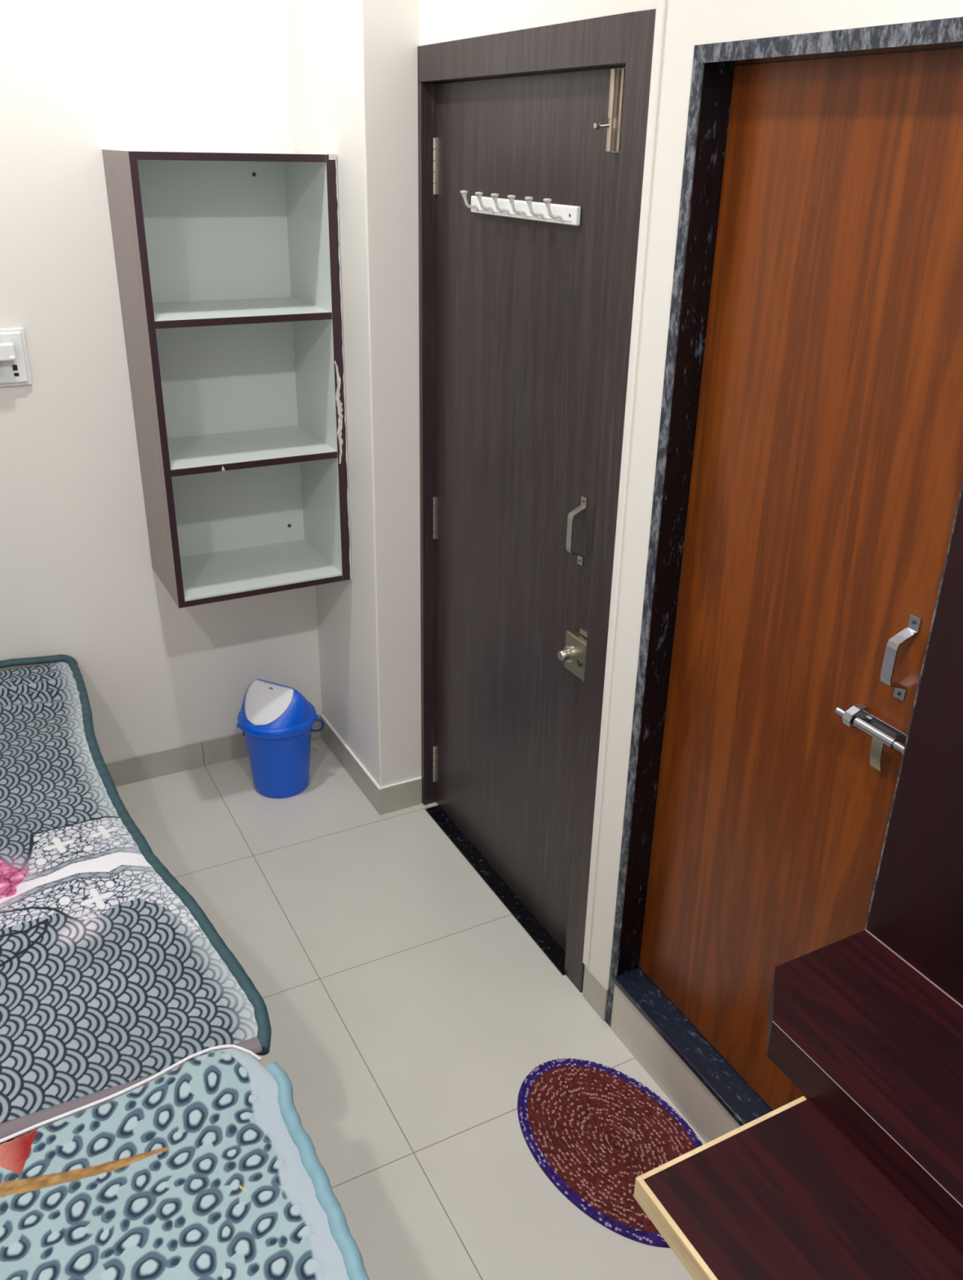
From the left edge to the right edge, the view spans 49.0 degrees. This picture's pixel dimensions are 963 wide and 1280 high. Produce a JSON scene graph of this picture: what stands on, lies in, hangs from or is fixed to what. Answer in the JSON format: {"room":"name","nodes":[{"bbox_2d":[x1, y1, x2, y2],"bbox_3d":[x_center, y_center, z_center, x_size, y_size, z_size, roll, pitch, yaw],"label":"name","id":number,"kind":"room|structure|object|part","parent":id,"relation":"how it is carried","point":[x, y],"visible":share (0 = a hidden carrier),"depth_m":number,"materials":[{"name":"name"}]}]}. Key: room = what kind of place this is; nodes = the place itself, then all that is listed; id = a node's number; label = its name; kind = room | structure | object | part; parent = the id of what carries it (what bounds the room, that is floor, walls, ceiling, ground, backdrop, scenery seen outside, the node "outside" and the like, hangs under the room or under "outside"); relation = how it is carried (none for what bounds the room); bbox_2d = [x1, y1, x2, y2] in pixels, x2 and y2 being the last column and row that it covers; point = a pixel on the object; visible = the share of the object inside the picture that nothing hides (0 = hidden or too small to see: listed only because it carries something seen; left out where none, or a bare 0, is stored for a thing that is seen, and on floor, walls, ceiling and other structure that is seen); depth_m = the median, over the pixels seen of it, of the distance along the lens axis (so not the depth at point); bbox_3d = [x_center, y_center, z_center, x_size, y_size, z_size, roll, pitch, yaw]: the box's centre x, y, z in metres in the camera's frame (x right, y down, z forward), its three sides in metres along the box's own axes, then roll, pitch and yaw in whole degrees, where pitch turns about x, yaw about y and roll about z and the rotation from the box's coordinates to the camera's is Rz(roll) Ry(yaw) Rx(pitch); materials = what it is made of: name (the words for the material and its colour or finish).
{"room":"bedroom","nodes":[
{"label":"bedroom","id":0,"kind":"room"},
{"bbox_2d":[0,0,322,762],"bbox_3d":[-1.411,-0.880,2.729,1.934,3.050,0.100,-12,28,-25],"label":"wall","id":1,"kind":"structure","parent":0,"point":[79,79],"depth_m":2.90,"materials":[{"name":"beige paint"}]},
{"bbox_2d":[0,327,32,386],"bbox_3d":[-1.310,-0.737,2.777,0.222,0.149,0.026,-12,28,-25],"label":"board","id":2,"kind":"object","parent":1,"relation":"attached to","point":[15,372],"visible":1,"depth_m":2.81,"materials":[{"name":"white plastic"}]},
{"bbox_2d":[0,337,16,360],"bbox_3d":[-1.261,-0.784,2.743,0.079,0.115,0.037,-12,28,-25],"label":"plug adapter","id":3,"kind":"object","parent":2,"relation":"attached to","point":[7,353],"visible":1,"depth_m":2.75,"materials":[{"name":"white plastic"}]},
{"bbox_2d":[105,715,321,786],"bbox_3d":[-1.373,0.472,3.331,1.826,0.093,0.008,-12,28,-25],"label":"baseboard","id":4,"kind":"structure","parent":1,"relation":"attached to","point":[131,770],"depth_m":3.51,"materials":[{"name":"beige tile"}]},
{"bbox_2d":[102,149,351,608],"bbox_3d":[-0.685,-0.725,2.948,0.514,1.158,0.345,-12,28,-25],"label":"upper cabinet","id":5,"kind":"object","parent":1,"relation":"attached to","point":[228,270],"visible":1,"depth_m":2.99,"materials":[{"name":"grey wood"}]},
{"bbox_3d":[-0.680,-1.240,2.706,0.466,0.018,0.342,-12,28,-25],"label":"panel","id":6,"kind":"part","parent":5,"relation":"part of","materials":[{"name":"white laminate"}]},
{"bbox_3d":[-0.769,-0.790,3.080,0.466,1.116,0.006,-12,28,-25],"label":"panel","id":7,"kind":"part","parent":5,"relation":"part of","materials":[{"name":"green laminate"}]},
{"bbox_2d":[152,297,330,321],"bbox_3d":[-0.686,-0.891,2.867,0.466,0.018,0.334,-12,28,-25],"label":"shelf","id":8,"kind":"object","parent":5,"relation":"attached to","point":[165,308],"depth_m":2.84,"materials":[{"name":"white laminate"}]},
{"bbox_2d":[167,425,336,470],"bbox_3d":[-0.694,-0.547,3.027,0.466,0.018,0.334,-12,28,-25],"label":"shelf","id":9,"kind":"object","parent":5,"relation":"attached to","point":[233,447],"depth_m":3.01,"materials":[{"name":"white laminate"}]},
{"bbox_3d":[-0.702,-0.210,3.186,0.466,0.023,0.342,-12,28,-25],"label":"panel","id":10,"kind":"part","parent":5,"relation":"part of","materials":[{"name":"green laminate"}]},
{"bbox_3d":[-0.471,-0.769,3.053,0.030,1.157,0.342,-12,28,-25],"label":"panel","id":11,"kind":"part","parent":5,"relation":"part of","materials":[{"name":"green laminate"}]},
{"bbox_2d":[285,0,421,786],"bbox_3d":[-0.302,-0.982,2.998,0.296,3.050,0.626,-12,28,-25],"label":"wall","id":12,"kind":"structure","parent":0,"point":[353,64],"depth_m":2.80,"materials":[{"name":"beige paint"}]},
{"bbox_2d":[320,714,422,814],"bbox_3d":[-0.377,0.394,3.541,0.146,0.095,0.527,-12,28,-25],"label":"baseboard","id":13,"kind":"structure","parent":12,"relation":"attached to","point":[402,796],"depth_m":3.36,"materials":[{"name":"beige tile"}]},
{"bbox_2d":[115,737,706,1279],"bbox_3d":[-0.126,1.287,1.870,2.680,0.100,4.326,-12,28,-25],"label":"floor","id":14,"kind":"structure","parent":0,"point":[410,1011],"depth_m":2.57,"materials":[{"name":"tile"}]},
{"bbox_2d":[235,679,324,798],"bbox_3d":[-0.651,0.304,3.394,0.267,0.372,0.248,-12,28,-25],"label":"waste bin","id":15,"kind":"object","parent":14,"relation":"on","point":[276,721],"visible":1,"depth_m":3.31,"materials":[{"name":"blue plastic"}]},
{"bbox_3d":[-0.650,0.185,3.338,0.234,0.110,0.234,-12,28,-25],"label":"swing lid","id":16,"kind":"part","parent":15,"relation":"part of","materials":[{"name":"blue plastic"}]},
{"bbox_3d":[-0.641,0.253,3.427,0.260,0.048,0.125,-2,25,-7],"label":"carry handle","id":17,"kind":"part","parent":15,"relation":"part of","materials":[{"name":"blue plastic"}]},
{"bbox_2d":[517,1057,702,1248],"bbox_3d":[0.283,1.065,2.234,0.338,0.009,0.512,-12,28,-25],"label":"door mat","id":18,"kind":"object","parent":14,"relation":"on","point":[572,1113],"visible":0.73,"depth_m":2.25,"materials":[{"name":"brown fabric"}]},
{"bbox_2d":[633,489,962,1279],"bbox_3d":[0.620,0.497,1.054,0.571,2.050,1.033,-12,28,-25],"label":"table","id":19,"kind":"object","parent":14,"relation":"on","point":[861,1177],"visible":1,"depth_m":1.40,"materials":[{"name":"brown wood"}]},
{"bbox_3d":[0.871,0.087,1.004,0.018,1.254,1.032,-12,28,-25],"label":"upright panel","id":20,"kind":"part","parent":19,"relation":"part of","materials":[{"name":"brown wood"}]},
{"bbox_3d":[-0.912,1.039,1.691,0.985,0.470,3.465,-12,28,-25],"label":"bed","id":21,"kind":"object","parent":14,"relation":"on","visible":0},
{"bbox_2d":[0,654,271,1140],"bbox_3d":[-1.245,0.465,2.290,1.121,0.050,1.756,-12,28,-25],"label":"quilt","id":22,"kind":"object","parent":21,"relation":"on","point":[113,975],"visible":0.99,"depth_m":2.06,"materials":[{"name":"grey fabric"}]},
{"bbox_2d":[0,1044,370,1279],"bbox_3d":[-0.455,1.104,0.909,1.098,0.034,1.704,-12,28,-25],"label":"quilt","id":23,"kind":"object","parent":21,"relation":"on","point":[209,1168],"visible":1,"depth_m":1.54,"materials":[{"name":"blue fabric"}]},
{"bbox_2d":[419,0,962,990],"bbox_3d":[0.748,-0.188,1.344,0.150,3.050,3.600,-12,28,-25],"label":"wall","id":24,"kind":"structure","parent":0,"point":[688,24],"depth_m":1.94,"materials":[{"name":"beige paint"}]},
{"bbox_2d":[417,8,656,992],"bbox_3d":[0.073,-0.266,2.578,0.095,2.122,0.943,-12,28,-25],"label":"door","id":25,"kind":"structure","parent":24,"relation":"in","point":[525,326],"depth_m":2.48,"materials":[{"name":"brown wood"}]},
{"bbox_3d":[0.051,0.688,3.038,0.084,0.005,0.827,-12,28,-25],"label":"sill","id":26,"kind":"part","parent":25,"relation":"part of","materials":[{"name":"black stone"}]},
{"bbox_3d":[0.066,-0.930,2.268,0.057,0.048,0.458,-12,28,-25],"label":"hook rail","id":27,"kind":"part","parent":25,"relation":"part of","materials":[{"name":"white plastic"}]},
{"bbox_3d":[0.084,-0.249,2.628,0.035,2.037,0.843,-12,28,-25],"label":"panel","id":28,"kind":"part","parent":25,"relation":"part of","materials":[{"name":"brown wood"}]},
{"bbox_3d":[0.189,0.034,2.402,0.027,0.040,0.040,-12,28,-25],"label":"latch knob","id":29,"kind":"part","parent":25,"relation":"part of","materials":[{"name":"metal"}]},
{"bbox_3d":[0.206,-0.234,2.301,0.036,0.155,0.019,-12,28,-25],"label":"pull handle","id":30,"kind":"part","parent":25,"relation":"part of","materials":[{"name":"metal"}]},
{"bbox_3d":[0.222,-0.948,1.948,0.030,0.013,0.013,-3,25,-10],"label":"bolt knob","id":31,"kind":"part","parent":25,"relation":"part of","materials":[{"name":"metal"}]},
{"bbox_3d":[0.239,-0.970,1.938,0.012,0.135,0.012,-12,28,-25],"label":"bolt rod","id":32,"kind":"part","parent":25,"relation":"part of","materials":[{"name":"silver metal"}]},
{"bbox_3d":[0.254,-0.964,1.924,0.004,0.135,0.007,-12,28,-25],"label":"bolt rail","id":33,"kind":"part","parent":25,"relation":"part of","materials":[{"name":"silver metal"}]},
{"bbox_2d":[582,965,608,1021],"bbox_3d":[0.277,0.859,2.571,0.008,0.098,0.093,-12,28,-25],"label":"baseboard","id":34,"kind":"structure","parent":24,"relation":"attached to","point":[595,992],"depth_m":2.56,"materials":[{"name":"beige tile"}]},
{"bbox_2d":[582,0,666,966],"bbox_3d":[0.275,-0.130,2.159,0.007,2.042,0.019,-12,28,-25],"label":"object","id":35,"kind":"structure","parent":24,"relation":"attached to","point":[661,4],"depth_m":2.03,"materials":[{"name":"beige paint"}]},
{"bbox_2d":[610,983,740,1142],"bbox_3d":[0.481,0.980,2.264,0.056,0.147,0.627,-12,28,-25],"label":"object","id":36,"kind":"structure","parent":24,"relation":"attached to","point":[699,1106],"depth_m":2.33,"materials":[{"name":"beige tile"}]},
{"bbox_2d":[613,967,773,1126],"bbox_3d":[0.498,0.903,2.237,0.101,0.015,0.627,-12,28,-25],"label":"sill","id":37,"kind":"structure","parent":24,"relation":"attached to","point":[740,1100],"depth_m":2.27,"materials":[{"name":"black stone"}]},
{"bbox_2d":[605,17,962,1110],"bbox_3d":[0.523,0.108,1.869,0.104,2.062,0.678,-12,28,-25],"label":"door","id":38,"kind":"structure","parent":24,"relation":"in","point":[808,488],"depth_m":1.76,"materials":[{"name":"wood"}]},
{"bbox_3d":[0.618,0.145,1.659,0.017,0.017,0.158,-12,28,-25],"label":"bolt rod","id":39,"kind":"part","parent":38,"relation":"part of","materials":[{"name":"silver metal"}]},
{"bbox_3d":[0.630,0.031,1.597,0.042,0.139,0.020,-12,28,-25],"label":"pull handle","id":40,"kind":"part","parent":38,"relation":"part of","materials":[{"name":"silver metal"}]}
]}

